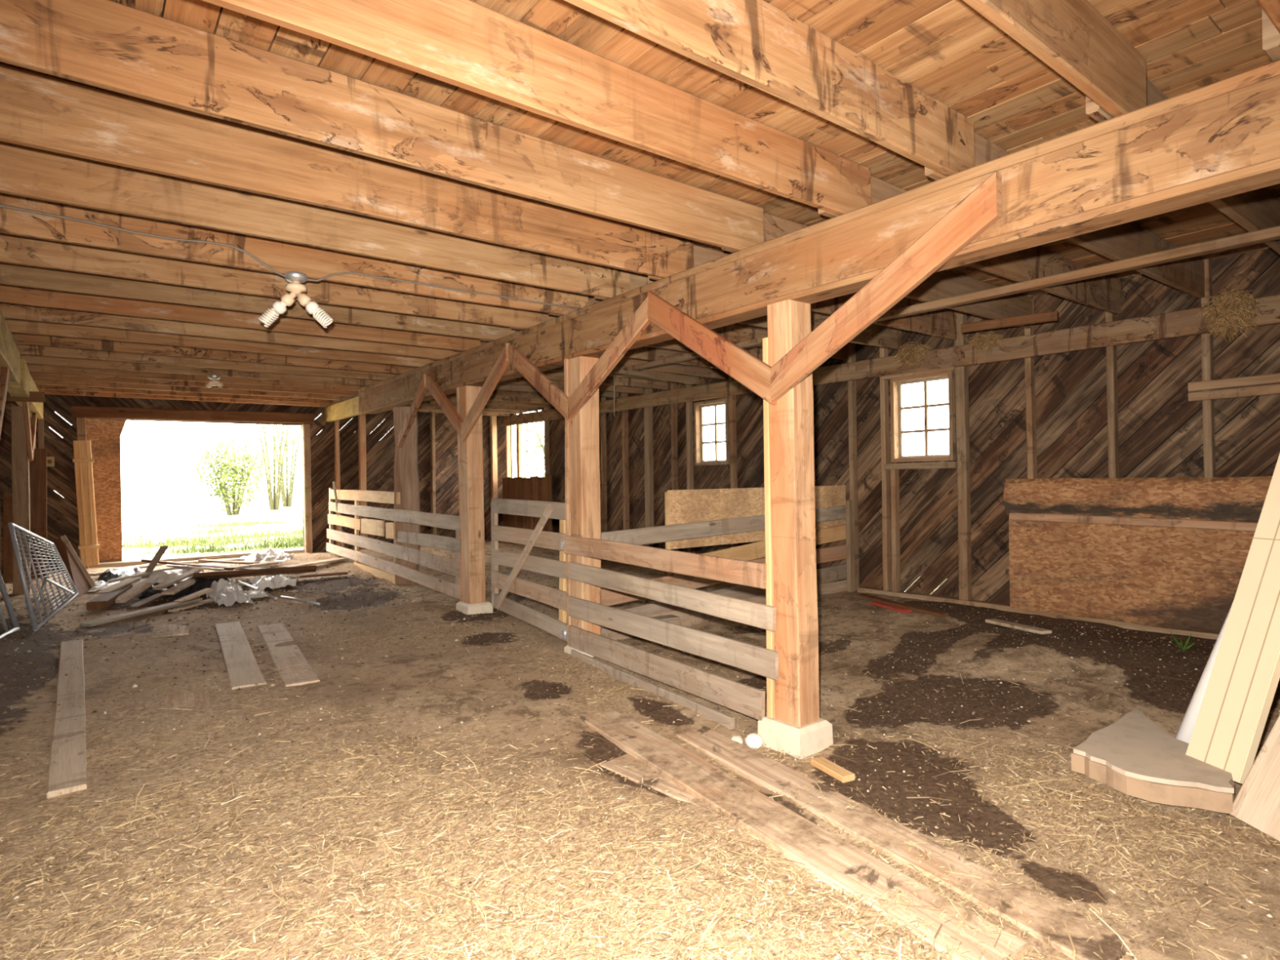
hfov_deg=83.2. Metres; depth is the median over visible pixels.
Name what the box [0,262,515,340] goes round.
joist
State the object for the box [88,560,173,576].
board
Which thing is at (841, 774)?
wood offcut
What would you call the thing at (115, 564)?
threshold
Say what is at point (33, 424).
brace
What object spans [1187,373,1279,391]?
board
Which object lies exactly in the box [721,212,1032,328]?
joist
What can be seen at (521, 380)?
joist
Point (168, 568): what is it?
board
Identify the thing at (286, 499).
tree
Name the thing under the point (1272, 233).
rail
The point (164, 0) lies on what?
roof
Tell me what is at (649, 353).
joist
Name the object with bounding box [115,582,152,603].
board
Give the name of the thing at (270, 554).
sheet
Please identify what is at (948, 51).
ceiling
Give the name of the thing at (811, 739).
concrete footing
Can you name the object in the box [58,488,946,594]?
ground
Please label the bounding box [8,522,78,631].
metal gate
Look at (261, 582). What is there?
sheet
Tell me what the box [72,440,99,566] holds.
plank
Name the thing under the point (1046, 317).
rail
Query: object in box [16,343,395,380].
joist
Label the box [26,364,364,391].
joist
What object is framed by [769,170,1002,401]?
knee brace
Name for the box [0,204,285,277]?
cable
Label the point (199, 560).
board
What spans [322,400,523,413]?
joist
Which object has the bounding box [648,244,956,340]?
joist
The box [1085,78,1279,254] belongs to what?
joist
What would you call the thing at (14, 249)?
joist
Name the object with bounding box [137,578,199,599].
plastic
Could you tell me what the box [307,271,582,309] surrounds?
cable
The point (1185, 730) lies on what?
pipe
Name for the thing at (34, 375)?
joist
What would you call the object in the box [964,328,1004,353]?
nest
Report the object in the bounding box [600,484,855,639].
wooden stall partition
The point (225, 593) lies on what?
crumpled bag
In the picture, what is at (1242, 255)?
siding
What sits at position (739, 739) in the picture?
stone
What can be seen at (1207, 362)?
stud
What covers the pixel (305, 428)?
door frame
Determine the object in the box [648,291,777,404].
knee brace
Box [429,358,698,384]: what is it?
joist
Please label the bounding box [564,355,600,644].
support post
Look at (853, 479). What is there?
stud
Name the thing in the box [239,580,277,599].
metal rod
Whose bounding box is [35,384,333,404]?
joist
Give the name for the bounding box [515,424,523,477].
plank
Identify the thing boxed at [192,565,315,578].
board
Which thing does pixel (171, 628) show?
plank
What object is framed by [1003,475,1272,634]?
wall panel
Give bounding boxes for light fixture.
[205,374,223,387]
[257,271,333,328]
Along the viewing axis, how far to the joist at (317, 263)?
4.09 m
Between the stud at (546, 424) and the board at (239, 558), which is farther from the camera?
the stud at (546, 424)
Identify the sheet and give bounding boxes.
[132,568,202,586]
[240,547,296,561]
[248,574,296,589]
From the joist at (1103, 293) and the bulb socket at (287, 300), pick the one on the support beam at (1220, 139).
the joist at (1103, 293)
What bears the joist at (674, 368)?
on the support beam at (1220, 139)
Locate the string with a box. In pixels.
[613,369,614,417]
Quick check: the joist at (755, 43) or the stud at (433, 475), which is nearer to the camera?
the joist at (755, 43)
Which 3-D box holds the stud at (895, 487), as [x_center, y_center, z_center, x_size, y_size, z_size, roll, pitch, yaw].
[2.525,0.525,7.125,0.088,1.260,0.052,-1,0,-38]
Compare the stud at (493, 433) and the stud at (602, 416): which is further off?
the stud at (493, 433)
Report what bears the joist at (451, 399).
on the extension at (348, 408)
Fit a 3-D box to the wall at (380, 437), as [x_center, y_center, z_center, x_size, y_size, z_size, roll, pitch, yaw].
[-6.606,0.090,10.588,10.300,3.005,0.034,-1,0,-38]
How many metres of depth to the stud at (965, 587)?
6.54 m
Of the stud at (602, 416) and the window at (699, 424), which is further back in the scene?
the stud at (602, 416)
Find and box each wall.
[0,394,506,573]
[510,248,1279,604]
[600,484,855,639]
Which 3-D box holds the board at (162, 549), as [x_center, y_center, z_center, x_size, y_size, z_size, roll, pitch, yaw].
[-5.447,0.924,8.091,0.654,0.401,0.072,-1,0,39]
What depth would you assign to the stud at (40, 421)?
9.47 m
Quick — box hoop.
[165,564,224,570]
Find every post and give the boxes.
[10,405,30,594]
[30,417,35,448]
[393,406,420,585]
[456,385,485,604]
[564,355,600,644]
[762,299,819,726]
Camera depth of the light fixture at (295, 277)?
4.19 m
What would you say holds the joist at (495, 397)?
on the extension at (348, 408)
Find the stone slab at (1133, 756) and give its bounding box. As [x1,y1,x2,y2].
[1071,708,1234,813]
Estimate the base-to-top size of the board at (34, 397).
0.103 m
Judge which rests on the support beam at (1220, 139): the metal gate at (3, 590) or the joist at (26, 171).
the joist at (26, 171)
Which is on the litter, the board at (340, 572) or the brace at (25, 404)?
the board at (340, 572)
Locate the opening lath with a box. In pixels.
[525,423,528,477]
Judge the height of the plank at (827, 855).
0.041 m
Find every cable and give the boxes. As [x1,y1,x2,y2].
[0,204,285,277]
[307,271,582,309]
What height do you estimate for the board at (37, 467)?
1.623 m
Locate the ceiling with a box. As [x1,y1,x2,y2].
[0,0,1279,310]
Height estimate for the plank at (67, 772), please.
0.035 m
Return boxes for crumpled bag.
[206,578,253,606]
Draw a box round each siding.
[0,395,442,570]
[510,254,1279,601]
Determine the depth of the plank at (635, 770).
3.33 m
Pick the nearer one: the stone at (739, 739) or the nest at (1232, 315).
the stone at (739, 739)
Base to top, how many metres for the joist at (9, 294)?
0.274 m
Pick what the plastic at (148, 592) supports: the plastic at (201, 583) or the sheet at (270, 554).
the plastic at (201, 583)
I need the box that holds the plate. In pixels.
[857,586,1218,639]
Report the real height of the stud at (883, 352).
2.755 m
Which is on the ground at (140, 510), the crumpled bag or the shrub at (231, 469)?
the shrub at (231, 469)
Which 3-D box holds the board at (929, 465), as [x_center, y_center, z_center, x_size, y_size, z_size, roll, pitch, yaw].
[2.676,-0.134,6.886,0.086,0.061,0.740,-1,0,-38]
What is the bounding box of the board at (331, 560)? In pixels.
[276,558,347,568]
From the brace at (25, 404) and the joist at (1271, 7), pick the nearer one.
the joist at (1271, 7)
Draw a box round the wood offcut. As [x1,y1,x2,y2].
[810,756,854,782]
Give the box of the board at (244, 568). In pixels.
[191,563,266,570]
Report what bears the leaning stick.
on the floor
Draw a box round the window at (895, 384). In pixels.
[882,367,956,462]
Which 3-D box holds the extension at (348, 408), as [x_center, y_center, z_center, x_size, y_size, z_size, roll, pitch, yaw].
[-4.242,-1.034,10.466,0.098,0.247,3.039,-1,2,-34]
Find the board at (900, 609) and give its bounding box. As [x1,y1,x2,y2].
[869,600,911,613]
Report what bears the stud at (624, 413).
attached to the wall at (1071, 387)
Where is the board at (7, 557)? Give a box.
[2,493,13,582]
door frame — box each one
[76,417,88,568]
[302,423,312,553]
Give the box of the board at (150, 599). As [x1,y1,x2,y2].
[127,593,166,608]
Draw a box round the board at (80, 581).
[51,537,93,596]
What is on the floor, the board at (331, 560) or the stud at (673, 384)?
the board at (331, 560)
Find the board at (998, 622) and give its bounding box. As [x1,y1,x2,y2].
[985,618,1051,634]
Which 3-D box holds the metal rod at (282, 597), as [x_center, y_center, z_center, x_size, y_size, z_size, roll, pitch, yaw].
[-3.434,1.216,7.282,0.541,0.070,0.045,-1,0,24]
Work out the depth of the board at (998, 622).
5.48 m
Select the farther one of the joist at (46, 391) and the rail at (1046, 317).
the joist at (46, 391)
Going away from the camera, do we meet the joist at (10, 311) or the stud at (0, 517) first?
the joist at (10, 311)
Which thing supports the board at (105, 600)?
on the floor
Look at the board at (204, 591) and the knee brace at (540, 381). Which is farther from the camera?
the board at (204, 591)
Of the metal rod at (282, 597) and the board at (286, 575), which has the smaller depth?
the metal rod at (282, 597)
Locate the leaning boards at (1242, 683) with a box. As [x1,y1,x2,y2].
[1186,453,1279,783]
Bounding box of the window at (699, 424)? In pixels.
[693,398,729,465]
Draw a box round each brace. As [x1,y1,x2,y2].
[0,367,9,437]
[22,401,32,460]
[29,413,36,461]
[397,373,427,448]
[426,372,463,437]
[461,342,509,440]
[508,343,572,421]
[567,296,650,419]
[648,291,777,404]
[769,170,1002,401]
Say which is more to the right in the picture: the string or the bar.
the string
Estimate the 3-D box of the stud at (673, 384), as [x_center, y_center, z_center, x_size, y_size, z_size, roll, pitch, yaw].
[0.469,-0.143,9.781,0.096,2.755,0.059,-1,0,-38]
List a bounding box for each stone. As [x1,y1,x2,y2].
[730,735,743,744]
[744,733,764,749]
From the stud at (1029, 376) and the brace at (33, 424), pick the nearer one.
the stud at (1029, 376)
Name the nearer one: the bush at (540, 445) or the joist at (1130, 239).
the joist at (1130, 239)
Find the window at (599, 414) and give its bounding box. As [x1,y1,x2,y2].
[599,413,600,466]
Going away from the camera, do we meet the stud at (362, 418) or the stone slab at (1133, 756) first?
the stone slab at (1133, 756)
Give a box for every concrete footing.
[456,600,493,614]
[564,644,595,657]
[757,716,833,759]
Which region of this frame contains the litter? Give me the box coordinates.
[0,546,1279,959]
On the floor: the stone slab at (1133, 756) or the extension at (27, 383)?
the stone slab at (1133, 756)
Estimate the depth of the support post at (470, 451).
6.76 m
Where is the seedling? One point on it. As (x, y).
(1188, 638)
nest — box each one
[891,340,932,369]
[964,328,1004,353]
[1195,285,1268,342]
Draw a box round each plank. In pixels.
[46,639,86,798]
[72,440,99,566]
[151,622,189,637]
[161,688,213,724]
[214,621,266,689]
[257,622,319,686]
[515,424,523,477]
[577,708,1027,959]
[600,753,723,816]
[667,724,1137,959]
[1230,714,1279,841]
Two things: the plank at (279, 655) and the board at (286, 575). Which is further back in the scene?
the board at (286, 575)
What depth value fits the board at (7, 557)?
8.78 m
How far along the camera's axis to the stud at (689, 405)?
9.49 m
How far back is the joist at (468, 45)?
2.45 m
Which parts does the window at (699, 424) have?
sash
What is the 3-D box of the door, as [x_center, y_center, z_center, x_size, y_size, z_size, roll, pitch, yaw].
[-7.468,0.186,10.093,0.530,2.200,0.052,-1,0,-38]
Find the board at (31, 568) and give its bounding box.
[30,563,32,578]
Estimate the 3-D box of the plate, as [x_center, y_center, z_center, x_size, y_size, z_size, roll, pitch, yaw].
[3.589,1.115,5.734,0.110,0.073,4.300,-1,0,-38]
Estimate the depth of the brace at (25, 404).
7.44 m
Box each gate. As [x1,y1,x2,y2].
[0,571,19,639]
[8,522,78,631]
[490,497,567,641]
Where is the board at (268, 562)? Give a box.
[213,561,279,571]
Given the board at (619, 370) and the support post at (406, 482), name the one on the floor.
the support post at (406, 482)
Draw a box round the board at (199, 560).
[198,559,260,564]
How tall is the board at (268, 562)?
0.027 m
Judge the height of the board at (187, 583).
0.095 m
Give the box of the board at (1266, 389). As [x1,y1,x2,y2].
[1188,383,1279,401]
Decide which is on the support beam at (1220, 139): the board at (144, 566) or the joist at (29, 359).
the joist at (29, 359)
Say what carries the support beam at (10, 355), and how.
on the post
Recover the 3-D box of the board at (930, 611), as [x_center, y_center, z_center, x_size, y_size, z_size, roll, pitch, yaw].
[2.360,1.133,6.572,0.092,0.029,1.093,-1,0,-21]
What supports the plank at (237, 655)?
on the floor
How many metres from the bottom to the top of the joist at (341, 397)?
0.272 m
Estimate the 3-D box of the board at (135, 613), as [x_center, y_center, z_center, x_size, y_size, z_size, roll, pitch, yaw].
[-4.649,1.231,6.781,0.142,0.084,1.059,-1,0,21]
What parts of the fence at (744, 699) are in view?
rail, rail, rail, rail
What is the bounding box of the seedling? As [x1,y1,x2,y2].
[1169,631,1195,650]
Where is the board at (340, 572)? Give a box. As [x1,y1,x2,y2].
[296,571,347,577]
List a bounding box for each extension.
[7,359,43,418]
[324,395,363,422]
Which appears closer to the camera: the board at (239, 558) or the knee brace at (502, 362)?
the knee brace at (502, 362)
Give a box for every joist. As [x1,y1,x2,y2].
[0,0,764,251]
[0,63,693,278]
[0,141,630,298]
[0,192,588,315]
[0,232,541,328]
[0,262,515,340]
[0,284,480,351]
[0,302,461,359]
[4,318,433,367]
[11,333,417,373]
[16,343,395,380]
[20,354,380,386]
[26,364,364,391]
[29,371,355,395]
[32,378,339,399]
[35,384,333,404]
[38,389,319,406]
[202,0,871,215]
[302,403,508,416]
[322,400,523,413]
[323,395,537,411]
[332,391,555,408]
[346,390,551,404]
[358,385,545,398]
[373,373,618,398]
[390,373,643,394]
[411,360,669,390]
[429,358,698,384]
[453,340,728,379]
[480,329,719,368]
[510,311,762,360]
[547,295,847,359]
[564,0,974,176]
[594,271,902,350]
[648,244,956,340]
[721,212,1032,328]
[817,175,1120,314]
[924,132,1204,299]
[962,0,1146,117]
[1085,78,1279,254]
[1257,0,1279,33]
[1262,8,1279,62]
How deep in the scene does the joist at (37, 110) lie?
3.12 m
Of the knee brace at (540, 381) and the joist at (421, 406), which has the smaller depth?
the knee brace at (540, 381)
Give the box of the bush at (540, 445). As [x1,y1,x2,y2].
[515,411,544,477]
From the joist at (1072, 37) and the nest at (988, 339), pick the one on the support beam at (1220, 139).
the joist at (1072, 37)
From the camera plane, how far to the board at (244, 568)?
8.71 m
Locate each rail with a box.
[631,225,1279,370]
[960,311,1057,333]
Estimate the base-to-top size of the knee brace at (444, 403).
0.729 m
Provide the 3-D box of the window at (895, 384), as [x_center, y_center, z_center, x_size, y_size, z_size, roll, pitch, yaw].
[2.709,-0.616,6.918,0.185,0.877,0.740,-1,0,-38]
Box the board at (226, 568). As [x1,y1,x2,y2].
[141,559,234,570]
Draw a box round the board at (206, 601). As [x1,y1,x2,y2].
[168,597,214,612]
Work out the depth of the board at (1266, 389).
4.96 m
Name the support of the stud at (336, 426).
attached to the wall at (380, 437)
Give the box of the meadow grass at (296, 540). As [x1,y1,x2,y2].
[121,515,303,557]
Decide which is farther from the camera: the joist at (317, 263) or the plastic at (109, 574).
the plastic at (109, 574)
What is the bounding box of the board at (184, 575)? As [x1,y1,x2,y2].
[152,568,204,589]
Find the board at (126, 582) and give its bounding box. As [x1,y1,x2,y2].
[95,577,139,594]
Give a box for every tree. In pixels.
[242,423,301,510]
[256,424,302,506]
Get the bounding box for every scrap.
[88,580,119,591]
[244,587,268,598]
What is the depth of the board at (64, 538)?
8.07 m
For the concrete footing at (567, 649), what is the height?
0.130 m
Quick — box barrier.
[502,475,553,532]
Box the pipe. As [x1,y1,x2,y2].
[1174,601,1233,743]
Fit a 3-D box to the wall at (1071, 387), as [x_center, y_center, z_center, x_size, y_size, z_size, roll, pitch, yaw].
[2.079,-0.041,7.802,0.034,3.005,15.000,-1,0,-38]
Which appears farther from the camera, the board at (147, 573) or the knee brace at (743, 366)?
the board at (147, 573)
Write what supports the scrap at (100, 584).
on the floor
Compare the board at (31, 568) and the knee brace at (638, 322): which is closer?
the knee brace at (638, 322)
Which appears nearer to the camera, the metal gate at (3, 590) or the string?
the metal gate at (3, 590)
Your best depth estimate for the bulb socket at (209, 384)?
7.99 m
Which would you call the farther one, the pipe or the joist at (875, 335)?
the joist at (875, 335)
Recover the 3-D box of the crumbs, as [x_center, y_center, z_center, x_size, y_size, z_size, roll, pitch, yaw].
[-1.718,1.227,6.495,7.220,0.422,11.619,-1,0,-38]
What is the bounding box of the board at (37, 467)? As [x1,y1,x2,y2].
[29,448,47,578]
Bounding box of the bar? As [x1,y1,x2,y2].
[33,577,75,616]
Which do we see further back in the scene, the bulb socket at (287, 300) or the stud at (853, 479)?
the stud at (853, 479)
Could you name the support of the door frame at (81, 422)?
attached to the wall at (380, 437)
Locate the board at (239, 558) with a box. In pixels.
[175,557,247,563]
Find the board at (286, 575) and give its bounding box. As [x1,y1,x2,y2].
[269,573,300,578]
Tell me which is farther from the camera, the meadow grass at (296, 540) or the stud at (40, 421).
the meadow grass at (296, 540)
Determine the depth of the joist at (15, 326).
6.43 m
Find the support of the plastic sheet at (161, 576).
on the floor
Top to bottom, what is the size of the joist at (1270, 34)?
0.274 m
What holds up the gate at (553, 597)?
attached to the support post at (582, 464)
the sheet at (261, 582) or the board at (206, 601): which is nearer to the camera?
the board at (206, 601)
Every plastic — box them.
[97,567,146,582]
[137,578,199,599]
[186,577,232,595]
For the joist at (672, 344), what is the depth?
6.86 m
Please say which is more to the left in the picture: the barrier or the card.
the card
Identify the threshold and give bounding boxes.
[88,549,305,568]
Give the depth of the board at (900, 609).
6.43 m
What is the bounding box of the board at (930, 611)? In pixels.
[856,593,948,617]
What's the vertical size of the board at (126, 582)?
0.091 m
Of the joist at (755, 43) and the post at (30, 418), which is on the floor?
the post at (30, 418)
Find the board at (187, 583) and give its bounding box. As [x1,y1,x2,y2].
[160,579,195,595]
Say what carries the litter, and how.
on the floor
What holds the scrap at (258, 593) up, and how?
on the floor
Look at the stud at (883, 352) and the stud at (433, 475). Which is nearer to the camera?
the stud at (883, 352)
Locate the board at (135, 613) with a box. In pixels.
[80,597,202,626]
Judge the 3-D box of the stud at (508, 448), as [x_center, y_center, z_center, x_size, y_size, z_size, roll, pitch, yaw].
[-2.472,-0.101,13.578,0.100,2.755,0.059,-1,0,-38]
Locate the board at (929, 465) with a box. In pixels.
[883,462,957,470]
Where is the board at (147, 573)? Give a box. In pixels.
[107,571,152,583]
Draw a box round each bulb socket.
[205,382,212,387]
[215,382,223,387]
[280,292,296,306]
[295,292,311,306]
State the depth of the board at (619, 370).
8.22 m
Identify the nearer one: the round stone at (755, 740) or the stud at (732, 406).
the round stone at (755, 740)
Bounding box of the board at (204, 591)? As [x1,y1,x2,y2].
[173,587,213,601]
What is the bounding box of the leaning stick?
[332,481,344,557]
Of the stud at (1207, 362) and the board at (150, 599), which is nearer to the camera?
the stud at (1207, 362)
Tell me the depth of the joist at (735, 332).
6.56 m
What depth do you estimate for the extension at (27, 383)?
6.82 m
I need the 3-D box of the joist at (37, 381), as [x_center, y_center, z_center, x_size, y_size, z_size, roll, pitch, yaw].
[-5.856,-1.283,9.490,3.620,0.273,0.051,-1,0,-38]
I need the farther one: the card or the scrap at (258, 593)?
the card
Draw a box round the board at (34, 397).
[5,391,44,402]
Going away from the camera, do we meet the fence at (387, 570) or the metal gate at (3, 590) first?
the metal gate at (3, 590)
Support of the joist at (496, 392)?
on the support beam at (1220, 139)
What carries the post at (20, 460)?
on the floor
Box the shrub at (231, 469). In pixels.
[190,431,271,515]
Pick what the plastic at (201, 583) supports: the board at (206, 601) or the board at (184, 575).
the board at (184, 575)
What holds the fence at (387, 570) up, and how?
on the floor
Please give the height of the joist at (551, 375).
0.272 m
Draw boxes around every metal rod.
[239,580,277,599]
[280,595,320,604]
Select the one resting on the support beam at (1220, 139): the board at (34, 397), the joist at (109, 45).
the joist at (109, 45)
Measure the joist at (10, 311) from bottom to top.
0.276 m
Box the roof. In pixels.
[45,0,221,88]
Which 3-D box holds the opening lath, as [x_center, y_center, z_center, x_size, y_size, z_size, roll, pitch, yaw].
[-2.045,-0.340,13.101,0.030,1.520,0.026,-1,-1,-38]
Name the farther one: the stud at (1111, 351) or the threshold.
the threshold
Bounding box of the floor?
[0,540,1279,959]
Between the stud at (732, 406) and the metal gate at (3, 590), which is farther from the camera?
the stud at (732, 406)
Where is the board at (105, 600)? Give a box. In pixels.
[86,584,132,610]
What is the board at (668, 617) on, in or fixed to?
on the floor
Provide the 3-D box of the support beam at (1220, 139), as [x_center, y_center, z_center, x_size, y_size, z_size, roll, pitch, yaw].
[0.132,-1.066,4.570,0.185,0.342,12.150,-1,0,-38]
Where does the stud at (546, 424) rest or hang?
attached to the wall at (1071, 387)
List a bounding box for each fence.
[326,488,461,599]
[564,535,778,720]
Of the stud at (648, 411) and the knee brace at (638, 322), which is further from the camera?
the stud at (648, 411)
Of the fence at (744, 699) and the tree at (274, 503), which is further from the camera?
the tree at (274, 503)
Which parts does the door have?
rail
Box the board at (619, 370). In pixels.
[610,364,695,384]
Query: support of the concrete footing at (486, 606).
on the floor
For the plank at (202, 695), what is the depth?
4.23 m
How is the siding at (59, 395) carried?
attached to the wall at (380, 437)
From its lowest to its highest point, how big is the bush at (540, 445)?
3.616 m
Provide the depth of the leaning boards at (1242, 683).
3.06 m
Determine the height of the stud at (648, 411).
2.755 m
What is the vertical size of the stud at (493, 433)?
2.700 m
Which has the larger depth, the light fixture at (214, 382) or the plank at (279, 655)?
the light fixture at (214, 382)
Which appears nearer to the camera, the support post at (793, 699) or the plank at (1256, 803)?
the plank at (1256, 803)
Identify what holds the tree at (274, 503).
on the ground at (140, 510)
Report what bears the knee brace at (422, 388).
attached to the support beam at (1220, 139)
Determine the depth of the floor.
3.53 m
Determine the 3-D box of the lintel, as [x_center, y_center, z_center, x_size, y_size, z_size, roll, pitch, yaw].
[-6.436,-0.949,10.632,3.050,0.169,0.099,-1,0,-38]
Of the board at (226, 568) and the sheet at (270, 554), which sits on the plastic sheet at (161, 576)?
the board at (226, 568)
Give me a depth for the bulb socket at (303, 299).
4.20 m
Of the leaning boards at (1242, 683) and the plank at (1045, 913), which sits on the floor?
the plank at (1045, 913)
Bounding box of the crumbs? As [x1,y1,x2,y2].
[0,541,1279,959]
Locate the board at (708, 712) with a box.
[570,649,734,729]
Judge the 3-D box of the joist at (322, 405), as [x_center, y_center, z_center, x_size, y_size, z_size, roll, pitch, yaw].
[-3.895,-1.312,12.455,3.590,0.272,0.048,-1,0,-38]
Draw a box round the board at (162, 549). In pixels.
[141,545,168,578]
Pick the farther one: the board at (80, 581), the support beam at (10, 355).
the board at (80, 581)
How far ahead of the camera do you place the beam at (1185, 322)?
6.22 m
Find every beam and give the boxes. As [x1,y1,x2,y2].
[0,310,20,385]
[358,58,1279,413]
[502,294,1279,426]
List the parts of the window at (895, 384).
window header, sash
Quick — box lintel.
[71,405,314,423]
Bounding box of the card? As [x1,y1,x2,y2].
[46,456,54,466]
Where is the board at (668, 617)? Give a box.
[600,614,679,629]
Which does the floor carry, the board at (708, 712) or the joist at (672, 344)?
the board at (708, 712)
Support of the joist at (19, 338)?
on the support beam at (1220, 139)
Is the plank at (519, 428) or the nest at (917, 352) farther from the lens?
the plank at (519, 428)
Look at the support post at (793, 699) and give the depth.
3.69 m
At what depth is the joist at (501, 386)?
9.80 m
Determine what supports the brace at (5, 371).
attached to the post
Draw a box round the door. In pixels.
[85,418,126,563]
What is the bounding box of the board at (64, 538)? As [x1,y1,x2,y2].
[60,534,98,591]
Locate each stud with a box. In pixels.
[0,516,1,573]
[37,402,44,448]
[333,420,341,546]
[358,413,367,549]
[429,412,436,534]
[489,415,498,525]
[505,413,511,477]
[543,407,550,477]
[600,396,607,532]
[622,392,629,529]
[644,387,653,546]
[670,382,679,551]
[685,383,695,553]
[728,374,737,547]
[847,342,858,591]
[879,346,892,591]
[890,469,900,591]
[954,311,972,599]
[1023,294,1037,479]
[1105,311,1119,478]
[1200,257,1215,477]
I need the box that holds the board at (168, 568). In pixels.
[133,564,186,574]
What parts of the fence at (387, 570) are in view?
rail, rail, rail, rail, rail, rail, rail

